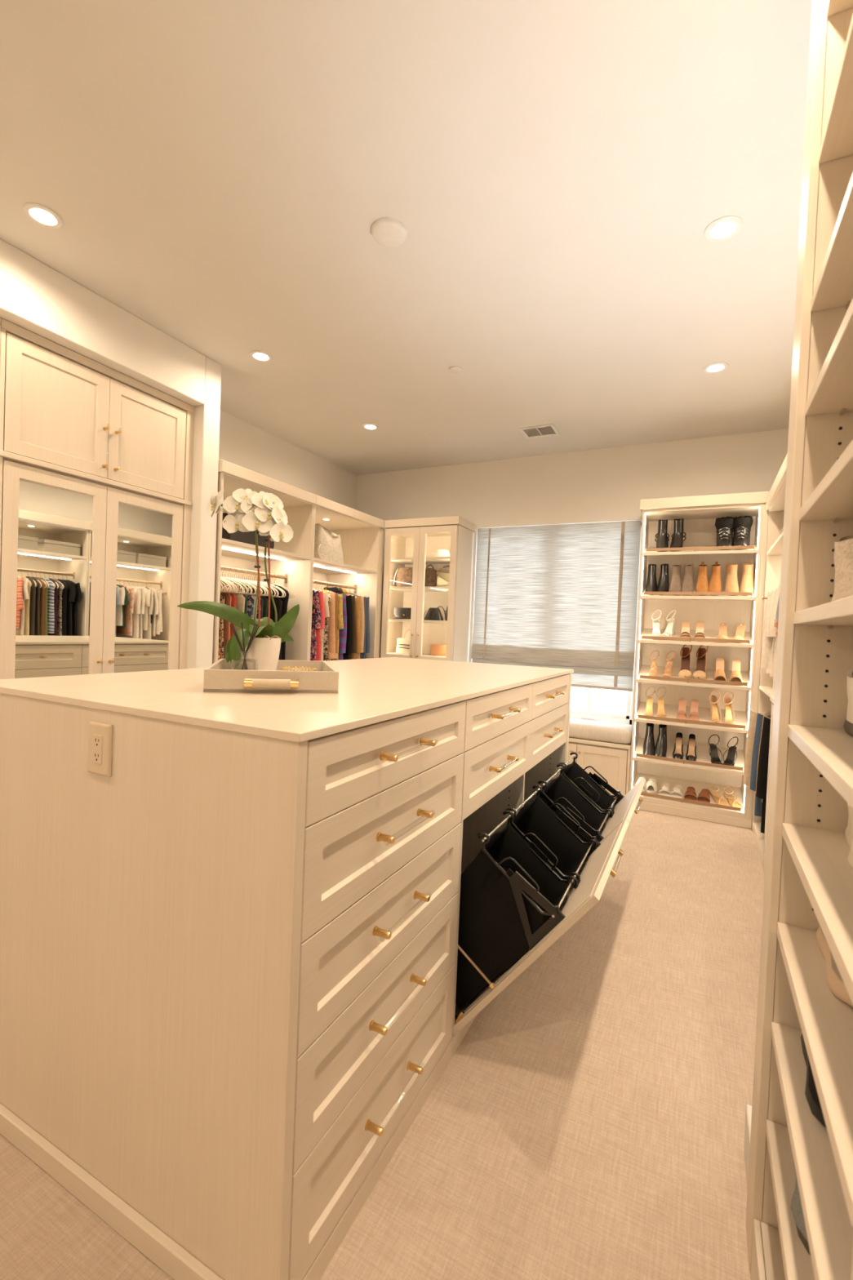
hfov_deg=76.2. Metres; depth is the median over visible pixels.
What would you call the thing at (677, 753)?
pump
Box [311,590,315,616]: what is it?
blouse
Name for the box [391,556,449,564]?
shelf
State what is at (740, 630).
mule
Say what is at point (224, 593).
trousers
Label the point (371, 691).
countertop
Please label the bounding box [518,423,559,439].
ceiling vent
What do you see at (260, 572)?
clothes hanger
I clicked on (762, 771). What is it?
jacket
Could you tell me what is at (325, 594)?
blouse
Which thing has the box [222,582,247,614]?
dress
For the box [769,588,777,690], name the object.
shirt
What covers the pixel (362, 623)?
coat
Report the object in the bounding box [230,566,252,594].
clothes hanger
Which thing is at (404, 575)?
shoulder bag
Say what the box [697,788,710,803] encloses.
slide
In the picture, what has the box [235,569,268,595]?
clothes hanger
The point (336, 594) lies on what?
coat
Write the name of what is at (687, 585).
boot
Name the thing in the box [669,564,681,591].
boot
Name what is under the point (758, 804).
jacket
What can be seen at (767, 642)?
blouse
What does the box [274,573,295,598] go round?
clothes hanger
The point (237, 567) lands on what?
clothes hanger
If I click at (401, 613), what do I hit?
clutch
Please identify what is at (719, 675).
wedge mule
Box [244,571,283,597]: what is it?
clothes hanger
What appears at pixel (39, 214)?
recessed light
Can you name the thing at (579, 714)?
window
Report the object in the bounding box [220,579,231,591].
clothes hanger
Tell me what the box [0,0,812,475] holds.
ceiling
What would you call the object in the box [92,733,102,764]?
receptacle
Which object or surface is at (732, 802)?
sandal
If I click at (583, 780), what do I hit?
laundry bag
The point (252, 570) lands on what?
clothes hanger
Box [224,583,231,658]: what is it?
dress
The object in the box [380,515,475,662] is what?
tall cabinet
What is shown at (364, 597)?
jacket
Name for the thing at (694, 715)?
slide
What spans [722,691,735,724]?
sandal
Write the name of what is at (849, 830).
sneaker
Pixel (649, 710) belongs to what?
sandal
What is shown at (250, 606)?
dress
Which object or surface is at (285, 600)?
hanging clothes
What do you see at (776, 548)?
shelf
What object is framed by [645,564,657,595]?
boot
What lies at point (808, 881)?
shelf unit
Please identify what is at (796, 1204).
slipper
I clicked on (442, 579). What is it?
handbag
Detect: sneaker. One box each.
[800,1033,826,1128]
[816,924,852,1007]
[831,535,852,601]
[843,667,852,737]
[844,802,852,867]
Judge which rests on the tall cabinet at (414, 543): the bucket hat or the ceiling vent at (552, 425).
the bucket hat
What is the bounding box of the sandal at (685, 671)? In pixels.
[678,644,692,678]
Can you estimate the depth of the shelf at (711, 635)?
4.29 m
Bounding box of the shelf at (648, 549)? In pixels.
[643,544,757,555]
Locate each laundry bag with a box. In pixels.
[455,810,578,1010]
[505,784,597,887]
[537,764,613,841]
[558,752,621,817]
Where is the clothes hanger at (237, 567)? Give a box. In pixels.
[220,567,256,595]
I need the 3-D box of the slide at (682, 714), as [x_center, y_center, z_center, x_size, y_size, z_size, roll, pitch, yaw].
[2.036,0.557,4.337,0.078,0.168,0.217,3,1,24]
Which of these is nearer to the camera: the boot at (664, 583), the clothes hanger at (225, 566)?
the clothes hanger at (225, 566)
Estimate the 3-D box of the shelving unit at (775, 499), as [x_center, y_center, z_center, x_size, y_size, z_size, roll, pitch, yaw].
[2.453,0.195,3.356,0.621,2.425,1.102,3,1,27]
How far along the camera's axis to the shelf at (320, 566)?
5.09 m
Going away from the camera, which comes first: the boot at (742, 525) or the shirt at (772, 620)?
the shirt at (772, 620)
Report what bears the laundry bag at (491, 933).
in the base cabinet at (516, 739)
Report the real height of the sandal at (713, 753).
0.224 m
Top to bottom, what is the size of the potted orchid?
0.645 m
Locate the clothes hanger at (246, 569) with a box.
[226,568,266,595]
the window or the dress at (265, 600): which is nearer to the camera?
the dress at (265, 600)
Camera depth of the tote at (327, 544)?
4.69 m
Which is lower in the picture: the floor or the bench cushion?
the floor
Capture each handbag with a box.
[395,629,410,653]
[423,605,445,620]
[424,564,437,586]
[435,564,449,586]
[444,604,448,620]
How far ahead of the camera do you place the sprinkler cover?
3.49 m
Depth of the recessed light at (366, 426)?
4.55 m
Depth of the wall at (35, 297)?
3.10 m
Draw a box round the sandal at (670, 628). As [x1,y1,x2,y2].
[660,609,676,639]
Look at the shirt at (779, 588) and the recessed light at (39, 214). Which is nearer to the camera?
the recessed light at (39, 214)
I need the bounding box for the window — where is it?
[569,524,641,724]
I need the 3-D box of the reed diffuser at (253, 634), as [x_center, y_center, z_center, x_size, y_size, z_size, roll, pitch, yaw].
[-0.571,0.039,1.698,0.088,0.185,0.078,2,1,-15]
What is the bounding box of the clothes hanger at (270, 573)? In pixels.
[270,573,292,598]
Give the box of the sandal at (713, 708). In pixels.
[708,690,722,723]
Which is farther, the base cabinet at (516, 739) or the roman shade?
the roman shade
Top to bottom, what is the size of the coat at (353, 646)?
1.044 m
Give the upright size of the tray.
0.064 m
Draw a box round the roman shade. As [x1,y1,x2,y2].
[471,520,641,691]
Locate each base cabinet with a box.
[0,693,466,1279]
[452,672,645,1056]
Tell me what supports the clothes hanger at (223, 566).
hanging from the wardrobe at (291, 561)
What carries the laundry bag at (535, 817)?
in the base cabinet at (516, 739)
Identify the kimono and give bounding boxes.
[310,591,320,658]
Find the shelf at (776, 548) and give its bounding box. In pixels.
[767,530,783,555]
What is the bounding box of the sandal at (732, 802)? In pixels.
[723,786,743,810]
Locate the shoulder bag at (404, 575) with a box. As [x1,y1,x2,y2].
[393,567,413,586]
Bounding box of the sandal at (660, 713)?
[657,686,666,717]
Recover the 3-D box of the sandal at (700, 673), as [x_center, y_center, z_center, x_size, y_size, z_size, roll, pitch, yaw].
[2.162,0.177,4.278,0.096,0.303,0.241,3,2,37]
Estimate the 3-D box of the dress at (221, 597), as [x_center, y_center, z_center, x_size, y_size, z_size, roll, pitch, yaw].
[-1.562,0.090,3.849,0.377,1.047,0.057,3,1,23]
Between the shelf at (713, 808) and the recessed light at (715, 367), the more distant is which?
the shelf at (713, 808)
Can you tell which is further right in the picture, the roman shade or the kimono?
the roman shade
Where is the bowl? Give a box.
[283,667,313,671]
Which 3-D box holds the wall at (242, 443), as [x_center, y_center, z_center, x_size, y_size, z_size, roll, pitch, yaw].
[-1.444,-0.310,5.009,0.130,3.050,2.475,3,1,27]
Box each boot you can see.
[643,722,655,755]
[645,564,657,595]
[653,724,666,757]
[654,519,669,551]
[657,564,669,591]
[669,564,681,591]
[670,518,686,547]
[681,564,693,591]
[695,561,708,595]
[708,561,721,595]
[715,516,734,550]
[724,563,739,595]
[733,515,753,549]
[739,563,754,595]
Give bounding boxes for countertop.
[0,657,573,742]
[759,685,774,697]
[769,695,774,703]
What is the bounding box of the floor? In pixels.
[0,808,764,1279]
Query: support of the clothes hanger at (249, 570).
hanging from the wardrobe at (291, 561)
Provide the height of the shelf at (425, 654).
0.022 m
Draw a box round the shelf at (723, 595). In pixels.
[640,586,755,599]
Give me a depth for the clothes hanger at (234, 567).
3.99 m
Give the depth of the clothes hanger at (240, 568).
4.08 m
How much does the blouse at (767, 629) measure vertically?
0.624 m
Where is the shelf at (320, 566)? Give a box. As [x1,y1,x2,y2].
[313,557,377,573]
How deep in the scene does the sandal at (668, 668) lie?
4.38 m
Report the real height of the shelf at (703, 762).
0.122 m
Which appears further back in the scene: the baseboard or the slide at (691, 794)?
the slide at (691, 794)
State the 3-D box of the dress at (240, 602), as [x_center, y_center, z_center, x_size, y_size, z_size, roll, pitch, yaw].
[-1.479,0.074,4.011,0.439,1.017,0.061,3,1,30]
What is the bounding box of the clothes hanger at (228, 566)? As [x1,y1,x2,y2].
[220,566,247,593]
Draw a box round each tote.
[222,512,274,548]
[314,523,343,564]
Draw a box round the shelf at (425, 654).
[389,652,445,657]
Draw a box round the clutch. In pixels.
[393,607,411,619]
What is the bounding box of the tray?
[203,658,338,693]
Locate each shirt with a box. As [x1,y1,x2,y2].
[328,590,346,660]
[767,590,777,667]
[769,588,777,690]
[770,588,777,691]
[773,585,780,620]
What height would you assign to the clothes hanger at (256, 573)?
0.202 m
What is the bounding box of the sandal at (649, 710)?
[644,685,655,719]
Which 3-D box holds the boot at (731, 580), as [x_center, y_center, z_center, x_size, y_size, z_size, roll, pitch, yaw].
[2.346,-0.464,4.185,0.094,0.265,0.227,3,1,18]
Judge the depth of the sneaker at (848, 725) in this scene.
1.04 m
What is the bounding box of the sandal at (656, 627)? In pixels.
[651,609,662,639]
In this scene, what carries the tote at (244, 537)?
on the wardrobe at (291, 561)
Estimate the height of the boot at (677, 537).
0.287 m
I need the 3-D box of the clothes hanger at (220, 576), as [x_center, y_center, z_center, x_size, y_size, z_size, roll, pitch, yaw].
[-1.504,-0.441,3.910,0.416,0.202,0.013,3,1,30]
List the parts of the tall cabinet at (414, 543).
panel, glass door, panel, panel, crown, glass door, panel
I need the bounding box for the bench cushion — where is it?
[568,718,632,743]
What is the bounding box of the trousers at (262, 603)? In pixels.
[237,586,263,618]
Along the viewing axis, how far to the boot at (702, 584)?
4.26 m
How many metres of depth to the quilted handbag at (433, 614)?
5.33 m
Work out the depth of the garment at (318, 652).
4.64 m
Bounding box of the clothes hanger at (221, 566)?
[220,565,243,593]
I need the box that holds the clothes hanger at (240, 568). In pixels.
[240,568,262,595]
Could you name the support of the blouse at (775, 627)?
hanging from the clothes hanger
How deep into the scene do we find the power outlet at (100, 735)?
1.26 m
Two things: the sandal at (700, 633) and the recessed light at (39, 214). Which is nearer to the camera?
the recessed light at (39, 214)
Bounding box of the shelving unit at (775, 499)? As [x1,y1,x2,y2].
[751,453,787,875]
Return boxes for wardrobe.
[212,459,316,663]
[308,495,384,660]
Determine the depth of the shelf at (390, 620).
5.39 m
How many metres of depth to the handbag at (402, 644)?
5.44 m
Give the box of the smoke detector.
[370,217,407,246]
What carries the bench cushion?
on the window bench
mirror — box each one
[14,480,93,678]
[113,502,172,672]
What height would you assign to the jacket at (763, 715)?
0.624 m
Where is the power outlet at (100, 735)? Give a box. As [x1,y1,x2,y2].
[87,720,112,777]
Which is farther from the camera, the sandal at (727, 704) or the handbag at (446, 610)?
the handbag at (446, 610)
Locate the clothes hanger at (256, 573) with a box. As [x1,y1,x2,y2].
[234,573,275,596]
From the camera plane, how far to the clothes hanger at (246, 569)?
4.12 m
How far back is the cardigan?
4.79 m
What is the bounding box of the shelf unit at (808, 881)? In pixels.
[746,0,852,1279]
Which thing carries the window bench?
on the floor
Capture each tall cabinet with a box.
[0,318,194,679]
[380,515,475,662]
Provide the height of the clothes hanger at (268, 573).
0.202 m
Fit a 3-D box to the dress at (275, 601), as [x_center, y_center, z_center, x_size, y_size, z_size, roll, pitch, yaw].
[-1.334,0.104,4.303,0.439,1.077,0.058,3,1,31]
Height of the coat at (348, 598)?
1.044 m
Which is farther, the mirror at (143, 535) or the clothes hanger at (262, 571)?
the clothes hanger at (262, 571)
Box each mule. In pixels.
[713,657,726,684]
[717,622,728,642]
[729,658,742,685]
[732,623,745,643]
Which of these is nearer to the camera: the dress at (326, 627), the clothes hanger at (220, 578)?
the clothes hanger at (220, 578)
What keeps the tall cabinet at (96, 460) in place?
on the floor
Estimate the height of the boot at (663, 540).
0.287 m
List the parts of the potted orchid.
flower stem, pot, flower stem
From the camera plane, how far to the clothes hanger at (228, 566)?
3.96 m
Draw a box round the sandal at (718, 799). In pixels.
[709,784,729,805]
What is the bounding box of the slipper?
[791,1155,810,1255]
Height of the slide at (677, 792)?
0.088 m
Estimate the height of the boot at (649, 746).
0.281 m
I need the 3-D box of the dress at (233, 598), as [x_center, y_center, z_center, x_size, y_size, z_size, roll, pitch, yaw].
[-1.503,0.065,3.962,0.335,0.997,0.062,3,1,26]
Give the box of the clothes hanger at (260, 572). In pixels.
[239,572,278,596]
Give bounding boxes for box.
[430,644,446,656]
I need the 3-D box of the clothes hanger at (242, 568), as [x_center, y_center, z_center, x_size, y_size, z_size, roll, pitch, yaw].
[-1.395,-0.441,4.125,0.416,0.202,0.013,3,1,30]
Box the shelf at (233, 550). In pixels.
[221,537,311,561]
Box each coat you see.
[320,589,337,660]
[324,586,352,659]
[337,587,355,659]
[346,588,364,658]
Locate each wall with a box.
[0,239,221,668]
[218,409,357,509]
[355,428,788,808]
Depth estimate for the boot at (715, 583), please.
4.22 m
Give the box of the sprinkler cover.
[448,366,462,373]
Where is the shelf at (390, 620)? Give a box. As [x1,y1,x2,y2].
[388,618,447,623]
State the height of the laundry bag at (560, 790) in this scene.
0.617 m
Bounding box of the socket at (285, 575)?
[284,573,287,582]
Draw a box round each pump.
[672,732,684,759]
[685,733,697,760]
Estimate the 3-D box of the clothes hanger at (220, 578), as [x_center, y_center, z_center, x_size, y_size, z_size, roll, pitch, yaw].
[-1.522,-0.441,3.875,0.416,0.202,0.013,3,1,27]
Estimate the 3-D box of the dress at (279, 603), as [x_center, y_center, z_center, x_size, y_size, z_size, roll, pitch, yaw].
[-1.315,0.114,4.341,0.460,1.097,0.062,3,1,27]
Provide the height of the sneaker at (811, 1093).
0.118 m
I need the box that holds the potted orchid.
[177,488,299,670]
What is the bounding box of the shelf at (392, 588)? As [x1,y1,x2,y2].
[389,586,448,591]
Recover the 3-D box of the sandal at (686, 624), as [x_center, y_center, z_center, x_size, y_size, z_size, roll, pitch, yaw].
[2.062,-0.074,4.324,0.081,0.163,0.217,3,1,30]
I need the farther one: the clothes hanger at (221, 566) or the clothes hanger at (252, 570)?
the clothes hanger at (252, 570)
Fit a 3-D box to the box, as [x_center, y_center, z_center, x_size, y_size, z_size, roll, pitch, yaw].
[0.153,0.099,5.310,0.209,0.110,0.106,3,1,27]
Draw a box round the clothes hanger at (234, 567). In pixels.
[234,567,256,594]
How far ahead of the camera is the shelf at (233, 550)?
4.22 m
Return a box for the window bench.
[567,737,631,795]
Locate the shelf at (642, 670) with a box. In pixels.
[636,664,751,690]
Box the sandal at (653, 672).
[648,649,659,676]
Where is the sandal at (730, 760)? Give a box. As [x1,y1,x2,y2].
[723,736,738,765]
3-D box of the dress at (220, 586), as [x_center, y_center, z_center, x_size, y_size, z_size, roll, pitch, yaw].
[-1.582,0.019,3.801,0.428,0.954,0.059,3,1,27]
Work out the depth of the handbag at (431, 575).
5.39 m
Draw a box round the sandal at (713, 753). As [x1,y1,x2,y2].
[708,733,723,764]
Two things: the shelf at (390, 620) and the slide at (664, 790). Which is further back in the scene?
the shelf at (390, 620)
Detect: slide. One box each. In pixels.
[635,775,646,792]
[645,777,657,794]
[658,782,671,796]
[670,784,683,798]
[675,698,687,719]
[684,786,697,800]
[688,699,699,720]
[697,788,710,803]
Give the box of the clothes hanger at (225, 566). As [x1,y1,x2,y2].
[224,565,248,593]
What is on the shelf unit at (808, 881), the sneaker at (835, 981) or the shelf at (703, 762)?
the sneaker at (835, 981)
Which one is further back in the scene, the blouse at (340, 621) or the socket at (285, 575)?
the blouse at (340, 621)
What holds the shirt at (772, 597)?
hanging from the clothes hanger
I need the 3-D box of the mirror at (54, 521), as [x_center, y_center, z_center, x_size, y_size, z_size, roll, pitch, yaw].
[-1.935,0.143,2.819,0.002,1.859,0.370,3,1,29]
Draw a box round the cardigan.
[318,589,335,660]
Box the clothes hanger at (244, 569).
[227,568,265,595]
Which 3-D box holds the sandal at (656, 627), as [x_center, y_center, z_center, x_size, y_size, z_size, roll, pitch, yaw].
[1.871,-0.126,4.420,0.081,0.246,0.217,3,1,18]
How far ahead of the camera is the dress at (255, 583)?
4.07 m
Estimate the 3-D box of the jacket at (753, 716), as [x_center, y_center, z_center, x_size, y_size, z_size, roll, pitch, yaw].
[2.562,0.772,3.781,0.604,0.578,0.076,3,1,27]
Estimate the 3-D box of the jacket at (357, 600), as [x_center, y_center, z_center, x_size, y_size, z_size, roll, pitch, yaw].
[-0.857,-0.017,5.237,0.552,0.964,0.096,3,1,29]
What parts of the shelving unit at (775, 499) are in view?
drawer, panel, drawer, drawer, crown, panel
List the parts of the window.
sash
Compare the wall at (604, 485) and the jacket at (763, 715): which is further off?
the wall at (604, 485)
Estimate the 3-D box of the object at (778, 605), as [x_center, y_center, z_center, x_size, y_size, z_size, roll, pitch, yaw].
[2.351,-0.007,3.216,0.493,0.704,0.072,3,1,29]
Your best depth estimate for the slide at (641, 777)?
4.42 m
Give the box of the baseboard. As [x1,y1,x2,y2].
[743,1104,751,1184]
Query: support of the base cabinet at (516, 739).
on the floor
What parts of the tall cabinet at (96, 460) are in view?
mirror door, door, panel, rail, crown, handle post, handle post, mirror door, door, panel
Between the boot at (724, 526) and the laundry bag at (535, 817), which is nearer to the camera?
the laundry bag at (535, 817)
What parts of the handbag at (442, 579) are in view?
lining panel, braided handle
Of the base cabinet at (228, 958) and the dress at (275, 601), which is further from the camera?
the dress at (275, 601)
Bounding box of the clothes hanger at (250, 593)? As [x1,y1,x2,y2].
[222,567,251,594]
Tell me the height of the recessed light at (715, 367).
0.007 m
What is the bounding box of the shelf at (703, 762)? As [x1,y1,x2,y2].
[633,737,744,774]
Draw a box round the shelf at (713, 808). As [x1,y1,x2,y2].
[633,772,743,816]
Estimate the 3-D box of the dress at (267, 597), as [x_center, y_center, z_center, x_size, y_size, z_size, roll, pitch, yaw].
[-1.351,0.089,4.266,0.439,1.047,0.063,3,1,30]
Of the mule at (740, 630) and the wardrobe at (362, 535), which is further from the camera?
the wardrobe at (362, 535)
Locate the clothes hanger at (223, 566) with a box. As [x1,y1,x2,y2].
[222,565,244,593]
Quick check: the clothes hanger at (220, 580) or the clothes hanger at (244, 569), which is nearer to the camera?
the clothes hanger at (220, 580)
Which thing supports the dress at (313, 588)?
hanging from the clothes hanger
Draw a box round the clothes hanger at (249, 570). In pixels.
[231,569,267,595]
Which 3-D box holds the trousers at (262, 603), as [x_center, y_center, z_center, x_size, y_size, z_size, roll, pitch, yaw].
[-1.386,-0.011,4.186,0.339,0.847,0.061,3,1,30]
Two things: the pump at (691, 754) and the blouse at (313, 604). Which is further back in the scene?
the blouse at (313, 604)
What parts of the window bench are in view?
door, panel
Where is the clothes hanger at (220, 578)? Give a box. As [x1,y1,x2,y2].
[220,577,234,592]
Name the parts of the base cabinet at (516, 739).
panel, floor panel, stay arm, handle post, panel, handle post, drawer, panel, hamper rail, handle post, handle post, hamper door, door, panel, panel, handle post, panel, drawer, handle post, handle post, hamper rail, handle post, panel, hamper rail, hamper rail, handle post, door, handle post, hamper door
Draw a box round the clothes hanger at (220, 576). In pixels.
[220,576,237,592]
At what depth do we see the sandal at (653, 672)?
4.43 m
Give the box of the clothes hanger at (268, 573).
[246,573,285,597]
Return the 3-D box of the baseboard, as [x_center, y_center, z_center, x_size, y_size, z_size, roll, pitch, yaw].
[0.829,1.325,1.386,0.017,0.120,0.220,3,1,27]
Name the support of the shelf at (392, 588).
attached to the tall cabinet at (414, 543)
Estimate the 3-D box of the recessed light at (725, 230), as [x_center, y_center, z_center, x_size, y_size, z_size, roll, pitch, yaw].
[1.205,-1.667,2.209,0.140,0.007,0.140,3,1,27]
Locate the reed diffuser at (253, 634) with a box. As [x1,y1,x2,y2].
[230,622,258,670]
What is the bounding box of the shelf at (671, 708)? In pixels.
[635,702,747,733]
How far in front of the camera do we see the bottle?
1.70 m
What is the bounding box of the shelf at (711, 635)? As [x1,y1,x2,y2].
[639,628,752,647]
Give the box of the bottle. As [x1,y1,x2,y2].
[231,650,257,670]
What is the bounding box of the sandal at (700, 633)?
[693,621,705,641]
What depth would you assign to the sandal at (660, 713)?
4.41 m
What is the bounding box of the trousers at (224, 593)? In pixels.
[221,581,227,658]
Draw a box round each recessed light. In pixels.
[22,202,62,228]
[248,350,272,362]
[362,423,378,430]
[702,361,728,373]
[703,215,743,241]
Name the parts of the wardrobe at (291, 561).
panel, panel, hanging rod, crown, panel, panel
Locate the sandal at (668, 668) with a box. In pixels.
[662,650,675,677]
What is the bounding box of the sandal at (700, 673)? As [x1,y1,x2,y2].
[693,645,708,679]
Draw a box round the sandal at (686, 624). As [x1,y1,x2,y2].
[680,620,690,637]
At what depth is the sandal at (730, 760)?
4.18 m
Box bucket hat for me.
[434,548,449,556]
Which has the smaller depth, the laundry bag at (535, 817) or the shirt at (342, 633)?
the laundry bag at (535, 817)
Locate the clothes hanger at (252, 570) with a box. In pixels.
[235,569,272,595]
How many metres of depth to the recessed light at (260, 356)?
3.42 m
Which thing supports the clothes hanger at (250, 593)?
hanging from the wardrobe at (291, 561)
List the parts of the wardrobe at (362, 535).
panel, panel, hanging rod, panel, crown, panel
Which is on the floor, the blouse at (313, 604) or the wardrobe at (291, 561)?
the wardrobe at (291, 561)
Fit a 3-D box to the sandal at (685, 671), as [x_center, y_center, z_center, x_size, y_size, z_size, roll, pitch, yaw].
[2.064,0.172,4.327,0.097,0.303,0.240,3,1,29]
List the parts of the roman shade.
hem panel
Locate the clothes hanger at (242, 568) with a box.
[223,568,262,594]
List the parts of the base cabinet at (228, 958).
baseboard, panel, drawer, handle post, drawer, panel, handle post, drawer, panel, handle post, drawer, panel, drawer, handle post, panel, handle post, panel, handle post, handle post, handle post, handle post, handle post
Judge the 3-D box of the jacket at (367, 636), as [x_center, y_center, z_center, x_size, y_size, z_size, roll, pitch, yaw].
[-0.788,0.018,5.376,0.544,0.954,0.068,3,1,29]
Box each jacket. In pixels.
[342,587,361,659]
[351,593,369,658]
[351,594,366,658]
[742,710,771,786]
[750,712,770,816]
[755,715,770,802]
[755,716,770,833]
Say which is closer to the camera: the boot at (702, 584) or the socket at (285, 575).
the boot at (702, 584)
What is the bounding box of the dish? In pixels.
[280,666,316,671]
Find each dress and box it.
[217,586,221,660]
[218,592,224,659]
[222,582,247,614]
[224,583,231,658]
[224,583,253,617]
[229,581,236,637]
[234,582,244,658]
[234,582,262,619]
[242,585,268,617]
[244,586,273,619]
[248,586,276,622]
[252,585,282,659]
[312,588,324,661]
[314,588,330,661]
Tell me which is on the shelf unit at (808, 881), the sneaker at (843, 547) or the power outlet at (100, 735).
the sneaker at (843, 547)
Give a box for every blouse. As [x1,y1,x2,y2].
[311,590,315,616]
[312,589,329,661]
[324,590,343,659]
[760,591,773,673]
[765,591,775,676]
[773,620,778,636]
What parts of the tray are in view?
handle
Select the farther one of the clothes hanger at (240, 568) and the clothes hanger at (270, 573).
the clothes hanger at (270, 573)
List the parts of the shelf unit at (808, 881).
shelf, shelf, shelf, shelf, shelf, shelf, shelf, shelf, shelf, shelf, shelf, shelf, panel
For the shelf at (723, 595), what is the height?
0.122 m

